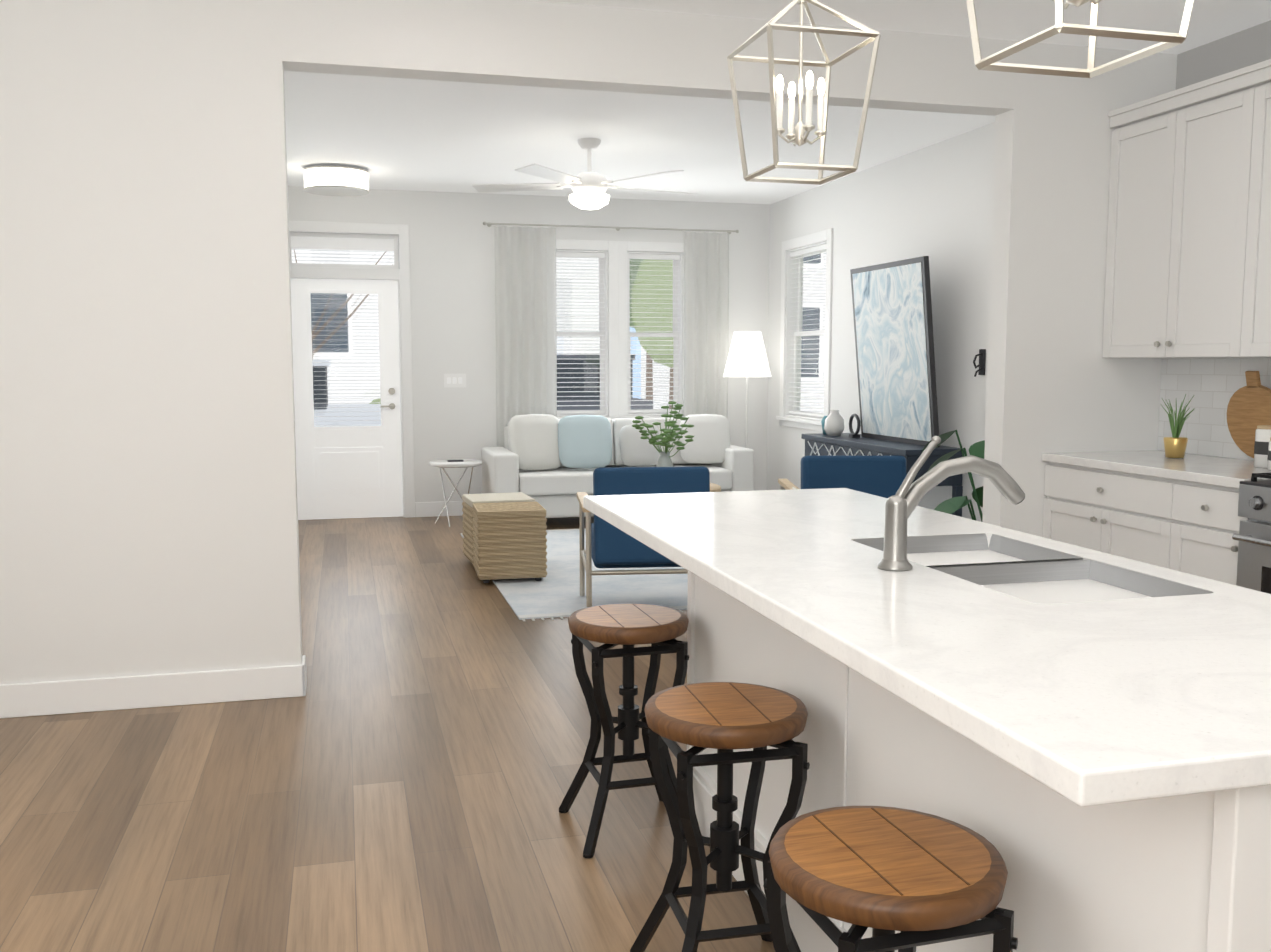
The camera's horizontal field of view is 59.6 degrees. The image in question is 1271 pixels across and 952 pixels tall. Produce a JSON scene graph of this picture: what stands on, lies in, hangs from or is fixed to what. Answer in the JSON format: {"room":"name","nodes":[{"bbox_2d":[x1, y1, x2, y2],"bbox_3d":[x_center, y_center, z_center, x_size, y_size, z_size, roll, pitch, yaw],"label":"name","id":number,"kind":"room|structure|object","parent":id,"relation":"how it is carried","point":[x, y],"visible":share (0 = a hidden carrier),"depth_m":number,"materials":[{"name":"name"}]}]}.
{"room":"living room and kitchen","nodes":[
{"label":"living room and kitchen","id":0,"kind":"room"},
{"bbox_2d":[0,0,301,684],"bbox_3d":[-2.395,-0.479,4.176,2.110,2.800,0.150,-2,6,-15],"label":"wall","id":1,"kind":"structure","parent":0,"point":[148,501],"depth_m":4.23,"materials":[{"name":"white paint"}]},
{"bbox_2d":[0,657,306,717],"bbox_3d":[-2.368,0.857,4.235,2.124,0.130,0.014,-2,6,-15],"label":"baseboard","id":2,"kind":"structure","parent":1,"relation":"attached to","point":[99,694],"depth_m":4.35,"materials":[{"name":"white paint"}]},
{"bbox_2d":[0,516,774,951],"bbox_3d":[-0.124,0.984,4.123,6.400,0.100,12.400,-2,6,-15],"label":"floor","id":3,"kind":"structure","parent":0,"point":[400,774],"depth_m":3.43,"materials":[{"name":"brown wood"}]},
{"bbox_2d":[429,459,481,526],"bbox_3d":[-1.495,0.134,9.265,0.440,0.540,0.440,-2,6,-15],"label":"side table","id":4,"kind":"object","parent":3,"relation":"on","point":[456,463],"visible":0.96,"depth_m":9.16,"materials":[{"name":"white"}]},
{"bbox_2d":[460,528,687,620],"bbox_3d":[0.220,0.571,7.602,2.510,0.010,3.090,-2,6,-15],"label":"rug","id":5,"kind":"object","parent":3,"relation":"on","point":[554,593],"visible":0.35,"depth_m":6.64,"materials":[{"name":"grey fabric"}]},
{"bbox_2d":[462,492,534,563],"bbox_3d":[-0.919,0.359,7.445,0.422,0.445,0.422,-2,6,-18],"label":"ottoman","id":6,"kind":"object","parent":5,"relation":"on","point":[469,500],"visible":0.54,"depth_m":7.37,"materials":[{"name":"beige wicker"}]},
{"bbox_2d":[472,502,546,582],"bbox_3d":[-0.791,0.411,6.943,0.422,0.445,0.422,-1,6,-12],"label":"ottoman","id":7,"kind":"object","parent":5,"relation":"on","point":[510,539],"visible":1,"depth_m":6.75,"materials":[{"name":"beige wicker"}]},
{"bbox_2d":[577,466,709,607],"bbox_3d":[0.057,0.322,6.038,0.716,0.798,0.736,-1,6,-6],"label":"armchair","id":8,"kind":"object","parent":5,"relation":"on","point":[608,545],"visible":0.46,"depth_m":5.69,"materials":[{"name":"blue fabric"}]},
{"bbox_2d":[710,483,720,491],"bbox_3d":[0.213,0.290,8.091,0.820,0.440,0.820,-2,6,-15],"label":"coffee table","id":9,"kind":"object","parent":5,"relation":"on","point":[715,487],"visible":0.04,"depth_m":7.96,"materials":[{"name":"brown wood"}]},
{"bbox_2d":[632,400,693,466],"bbox_3d":[0.208,-0.234,8.041,0.476,0.612,0.428,-2,6,-15],"label":"table plant","id":10,"kind":"object","parent":9,"relation":"on","point":[664,460],"visible":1,"depth_m":8.00,"materials":[{"name":"green plant"}]},
{"bbox_2d":[778,456,905,497],"bbox_3d":[1.266,0.250,6.736,0.716,0.798,0.736,0,6,0],"label":"armchair","id":11,"kind":"object","parent":5,"relation":"on","point":[883,476],"visible":0.21,"depth_m":6.38,"materials":[{"name":"blue fabric"}]},
{"bbox_2d":[481,414,753,517],"bbox_3d":[-0.164,-0.085,9.491,2.200,0.911,0.880,-2,6,-15],"label":"sofa","id":12,"kind":"object","parent":3,"relation":"on","point":[550,463],"visible":0.58,"depth_m":9.22,"materials":[{"name":"white fabric"}]},
{"bbox_2d":[559,603,688,858],"bbox_3d":[-0.020,0.711,3.207,0.349,0.631,0.349,-2,6,-16],"label":"stool","id":13,"kind":"object","parent":3,"relation":"on","point":[628,627],"visible":0.88,"depth_m":3.13,"materials":[{"name":"brown wood"}]},
{"bbox_2d":[630,682,809,951],"bbox_3d":[0.192,0.795,2.388,0.349,0.631,0.349,-1,6,-12],"label":"stool","id":14,"kind":"object","parent":3,"relation":"on","point":[724,719],"visible":0.94,"depth_m":2.33,"materials":[{"name":"brown wood"}]},
{"bbox_2d":[723,331,770,447],"bbox_3d":[1.003,-0.486,10.009,0.430,1.618,0.430,-2,6,-15],"label":"floor lamp","id":15,"kind":"object","parent":3,"relation":"on","point":[747,357],"visible":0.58,"depth_m":9.81,"materials":[{"name":"white fabric"}]},
{"bbox_2d":[801,433,964,516],"bbox_3d":[1.694,0.146,7.871,0.420,0.798,1.650,-2,6,-15],"label":"console table","id":16,"kind":"object","parent":3,"relation":"on","point":[822,444],"visible":0.42,"depth_m":7.44,"materials":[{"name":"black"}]},
{"bbox_2d":[850,256,939,446],"bbox_3d":[1.759,-0.841,7.600,0.039,1.220,1.050,-7,7,-14],"label":"painting","id":17,"kind":"object","parent":16,"relation":"on","point":[894,338],"visible":0.89,"depth_m":7.51,"materials":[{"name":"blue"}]},
{"bbox_2d":[763,806,1017,951],"bbox_3d":[0.373,0.867,1.685,0.349,0.631,0.349,-2,6,-16],"label":"stool","id":18,"kind":"object","parent":3,"relation":"on","point":[916,878],"visible":1,"depth_m":1.58,"materials":[{"name":"brown wood"}]},
{"bbox_2d":[921,430,984,521],"bbox_3d":[1.936,0.219,6.009,0.725,1.033,0.740,-2,6,-15],"label":"plant","id":19,"kind":"object","parent":3,"relation":"on","point":[954,504],"visible":0.19,"depth_m":6.04,"materials":[{"name":"green plant"}]},
{"bbox_2d":[687,576,1270,951],"bbox_3d":[0.739,0.667,2.403,0.690,0.878,2.129,-2,6,-15],"label":"kitchen island","id":20,"kind":"object","parent":3,"relation":"on","point":[1184,875],"depth_m":1.73,"materials":[{"name":"wood"}]},
{"bbox_2d":[583,488,1270,811],"bbox_3d":[0.595,0.201,2.486,0.920,0.051,2.500,-2,6,-15],"label":"island countertop","id":21,"kind":"structure","parent":20,"relation":"on","point":[1098,705],"depth_m":1.72,"materials":[{"name":"white stone"}]},
{"bbox_2d":[871,440,1024,571],"bbox_3d":[0.668,0.056,2.335,0.335,0.266,0.072,-2,6,-15],"label":"faucet","id":22,"kind":"object","parent":21,"relation":"on","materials":[{"name":"silver metal"}]},
{"bbox_2d":[847,532,1082,563],"bbox_3d":[0.753,0.277,2.583,0.387,0.221,0.366,-2,6,-15],"label":"sink","id":23,"kind":"object","parent":21,"relation":"in","point":[931,547],"depth_m":2.72,"materials":[{"name":"silver metal"}]},
{"bbox_2d":[927,556,1218,603],"bbox_3d":[0.852,0.316,2.207,0.387,0.221,0.367,-2,6,-15],"label":"sink","id":24,"kind":"object","parent":21,"relation":"in","point":[1072,577],"depth_m":2.34,"materials":[{"name":"silver metal"}]},
{"bbox_2d":[1042,462,1157,564],"bbox_3d":[2.375,0.403,4.980,0.638,0.878,0.905,-2,6,-15],"label":"base cabinet","id":25,"kind":"object","parent":3,"relation":"on","point":[1105,511],"depth_m":4.90,"materials":[{"name":"white paint"}]},
{"bbox_2d":[1042,450,1270,489],"bbox_3d":[2.408,-0.038,4.772,0.658,0.038,1.235,-2,6,-15],"label":"countertop","id":26,"kind":"structure","parent":25,"relation":"on","point":[1206,470],"depth_m":4.73,"materials":[{"name":"white stone"}]},
{"bbox_2d":[1161,395,1193,457],"bbox_3d":[2.444,-0.226,4.993,0.136,0.285,0.163,-2,6,-15],"label":"plant","id":27,"kind":"object","parent":26,"relation":"on","point":[1175,444],"visible":1,"depth_m":4.97,"materials":[{"name":"green plant"}]},
{"bbox_2d":[1227,371,1270,457],"bbox_3d":[2.671,-0.259,4.767,0.020,0.390,0.330,-14,9,-13],"label":"cutting board","id":28,"kind":"object","parent":26,"relation":"on","point":[1249,409],"visible":0.9,"depth_m":4.80,"materials":[{"name":"brown wood"}]},
{"bbox_2d":[1254,425,1270,466],"bbox_3d":[2.591,-0.122,4.541,0.102,0.170,0.100,-2,6,-15],"label":"canister","id":29,"kind":"object","parent":26,"relation":"on","point":[1261,429],"depth_m":4.53,"materials":[{"name":"white ceramic"}]},
{"bbox_2d":[1258,434,1270,469],"bbox_3d":[2.564,-0.089,4.413,0.086,0.130,0.085,-2,6,-15],"label":"canister","id":30,"kind":"object","parent":26,"relation":"on","point":[1262,452],"depth_m":4.51,"materials":[{"name":"white ceramic"}]},
{"bbox_2d":[1154,478,1247,584],"bbox_3d":[2.518,0.458,4.440,0.638,0.878,0.447,-2,6,-15],"label":"base cabinet","id":31,"kind":"object","parent":3,"relation":"on","point":[1157,507],"depth_m":4.36,"materials":[{"name":"white paint"}]},
{"bbox_2d":[1232,473,1270,593],"bbox_3d":[2.618,0.483,3.805,0.732,0.958,0.822,-2,6,-15],"label":"range","id":32,"kind":"object","parent":3,"relation":"on","point":[1253,537],"visible":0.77,"depth_m":4.02,"materials":[{"name":"silver metal"}]},
{"bbox_2d":[288,186,769,501],"bbox_3d":[-0.863,-1.069,9.927,4.620,2.800,0.150,-2,6,-15],"label":"wall","id":33,"kind":"structure","parent":0,"point":[452,268],"depth_m":9.70,"materials":[{"name":"white paint"}]},
{"bbox_2d":[289,232,398,268],"bbox_3d":[-2.477,-1.906,9.409,0.910,0.284,0.040,-2,6,-15],"label":"transom","id":34,"kind":"object","parent":33,"relation":"in","point":[342,242],"visible":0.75,"depth_m":9.39,"materials":[{"name":"white paint"}]},
{"bbox_2d":[291,279,402,519],"bbox_3d":[-2.467,-0.648,9.494,0.892,2.038,0.097,-2,6,-15],"label":"front door","id":35,"kind":"structure","parent":33,"relation":"in","point":[344,471],"depth_m":9.52,"materials":[{"name":"white paint"}]},
{"bbox_2d":[289,221,414,517],"bbox_3d":[-2.457,-0.876,9.439,1.090,2.515,0.021,-2,6,-15],"label":"door frame","id":36,"kind":"structure","parent":33,"relation":"attached to","point":[402,274],"depth_m":9.47,"materials":[{"name":"white paint"}]},
{"bbox_2d":[415,501,462,516],"bbox_3d":[-0.349,0.253,10.114,3.260,0.130,0.014,-2,6,-15],"label":"baseboard","id":37,"kind":"structure","parent":33,"relation":"attached to","point":[422,509],"depth_m":9.74,"materials":[{"name":"white paint"}]},
{"bbox_2d":[444,374,465,386],"bbox_3d":[-1.573,-0.833,9.681,0.190,0.120,0.006,-2,6,-15],"label":"switch plate","id":38,"kind":"object","parent":33,"relation":"attached to","point":[454,380],"visible":1,"depth_m":9.68,"materials":[{"name":"white paint"}]},
{"bbox_2d":[483,222,738,233],"bbox_3d":[-0.193,-2.203,9.857,2.332,0.038,0.098,-2,6,-15],"label":"curtain rod","id":39,"kind":"object","parent":33,"relation":"attached to","point":[489,224],"visible":0.98,"depth_m":9.81,"materials":[{"name":"silver metal"}]},
{"bbox_2d":[494,226,556,446],"bbox_3d":[-0.958,-0.918,9.752,0.540,2.495,0.067,-2,6,-15],"label":"curtain","id":40,"kind":"object","parent":39,"relation":"hanging from","point":[526,320],"depth_m":9.71,"materials":[{"name":"white fabric"}]},
{"bbox_2d":[683,232,728,418],"bbox_3d":[0.642,-0.961,10.171,0.430,2.495,0.068,-2,6,-15],"label":"curtain","id":41,"kind":"object","parent":39,"relation":"hanging from","point":[706,255],"depth_m":10.13,"materials":[{"name":"white fabric"}]},
{"bbox_2d":[556,250,682,416],"bbox_3d":[-0.181,-1.286,10.083,1.222,1.472,0.145,-2,6,-15],"label":"window","id":42,"kind":"structure","parent":33,"relation":"in","point":[676,294],"depth_m":10.09,"materials":[{"name":"white paint"}]},
{"bbox_2d":[556,239,683,419],"bbox_3d":[-0.156,-1.277,9.990,1.420,1.650,0.048,-2,6,-15],"label":"window frame","id":43,"kind":"structure","parent":33,"relation":"attached to","point":[617,311],"depth_m":9.99,"materials":[{"name":"white paint"}]},
{"bbox_2d":[280,0,1015,115],"bbox_3d":[0.167,-1.791,4.720,3.190,0.300,0.150,-2,6,-15],"label":"header beam","id":44,"kind":"structure","parent":0,"point":[549,44],"depth_m":4.59,"materials":[{"name":"white paint"}]},
{"bbox_2d":[284,0,1270,203],"bbox_3d":[-0.124,-1.901,3.826,6.400,0.100,12.400,-2,6,-15],"label":"ceiling","id":45,"kind":"structure","parent":0,"point":[387,133],"depth_m":6.75,"materials":[{"name":"white paint"}]},
{"bbox_2d":[304,166,368,195],"bbox_3d":[-2.256,-2.231,8.374,0.474,0.169,0.474,-2,6,-15],"label":"flush ceiling light","id":46,"kind":"object","parent":45,"relation":"attached to","point":[336,181],"visible":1,"depth_m":8.20,"materials":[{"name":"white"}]},
{"bbox_2d":[472,138,697,209],"bbox_3d":[-0.295,-1.985,7.344,1.520,0.449,1.495,-2,6,-15],"label":"ceiling fan","id":47,"kind":"object","parent":45,"relation":"hanging from","point":[589,188],"visible":1,"depth_m":7.23,"materials":[{"name":"white"}]},
{"bbox_2d":[727,0,880,184],"bbox_3d":[0.459,-1.303,3.065,0.326,0.932,0.326,-2,6,-15],"label":"pendant light","id":48,"kind":"object","parent":45,"relation":"hanging from","point":[794,136],"visible":1,"depth_m":3.07,"materials":[{"name":"silver metal"}]},
{"bbox_2d":[966,0,1194,77],"bbox_3d":[0.751,-1.178,1.845,0.326,0.932,0.326,-2,6,-15],"label":"pendant light","id":49,"kind":"object","parent":45,"relation":"hanging from","point":[1093,31],"visible":1,"depth_m":1.89,"materials":[{"name":"silver metal"}]},
{"bbox_2d":[767,122,1270,521],"bbox_3d":[2.540,-0.646,5.805,0.150,2.800,9.900,-2,6,-15],"label":"wall","id":50,"kind":"structure","parent":0,"point":[934,202],"depth_m":7.61,"materials":[{"name":"white paint"}]},
{"bbox_2d":[776,228,832,431],"bbox_3d":[1.441,-1.232,9.550,0.048,1.650,1.070,-2,6,-15],"label":"window frame","id":51,"kind":"structure","parent":50,"relation":"attached to","point":[825,235],"depth_m":9.42,"materials":[{"name":"white paint"}]},
{"bbox_2d":[785,241,826,419],"bbox_3d":[1.534,-1.234,9.574,0.145,1.472,0.872,-2,6,-15],"label":"window","id":52,"kind":"structure","parent":50,"relation":"in","point":[794,316],"depth_m":9.91,"materials":[{"name":"white paint"}]},
{"bbox_2d":[973,349,985,376],"bbox_3d":[2.132,-0.704,6.912,0.068,0.172,0.060,-2,6,-15],"label":"wall hook","id":53,"kind":"object","parent":50,"relation":"attached to","point":[982,359],"visible":1,"depth_m":6.91,"materials":[{"name":"black metal"}]},
{"bbox_2d":[1102,99,1161,357],"bbox_3d":[2.461,-1.104,5.069,0.348,1.120,0.481,-2,6,-15],"label":"upper cabinet","id":54,"kind":"object","parent":50,"relation":"attached to","point":[1136,139],"depth_m":5.09,"materials":[{"name":"white paint"}]},
{"bbox_2d":[1150,71,1237,357],"bbox_3d":[2.562,-1.065,4.688,0.348,1.120,0.538,-2,6,-15],"label":"upper cabinet","id":55,"kind":"object","parent":50,"relation":"attached to","point":[1188,264],"depth_m":4.72,"materials":[{"name":"white paint"}]},
{"bbox_2d":[1176,20,1270,89],"bbox_3d":[3.128,-1.638,3.156,0.004,0.284,4.396,-2,6,-15],"label":"wall","id":56,"kind":"structure","parent":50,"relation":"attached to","point":[1237,51],"depth_m":4.97,"materials":[{"name":"grey paint"}]},
{"bbox_2d":[1222,63,1270,357],"bbox_3d":[2.665,-1.025,4.297,0.348,1.120,0.503,-2,6,-15],"label":"upper cabinet","id":57,"kind":"object","parent":50,"relation":"attached to","point":[1248,268],"depth_m":4.42,"materials":[{"name":"white paint"}]},
{"bbox_2d":[982,41,1176,536],"bbox_3d":[2.130,-0.601,5.363,0.870,2.800,0.150,-2,6,-15],"label":"wall","id":58,"kind":"structure","parent":0,"point":[1057,382],"depth_m":5.22,"materials":[{"name":"white paint"}]},
{"label":"outside","id":59,"kind":"structure","parent":0,"visible":0},
{"bbox_2d":[292,249,825,426],"bbox_3d":[-0.263,-12.699,19.419,70.000,26.000,50.000,-2,6,-15],"label":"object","id":60,"kind":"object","parent":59,"point":[587,310],"depth_m":23.08,"materials":[{"name":"white"}]}
]}

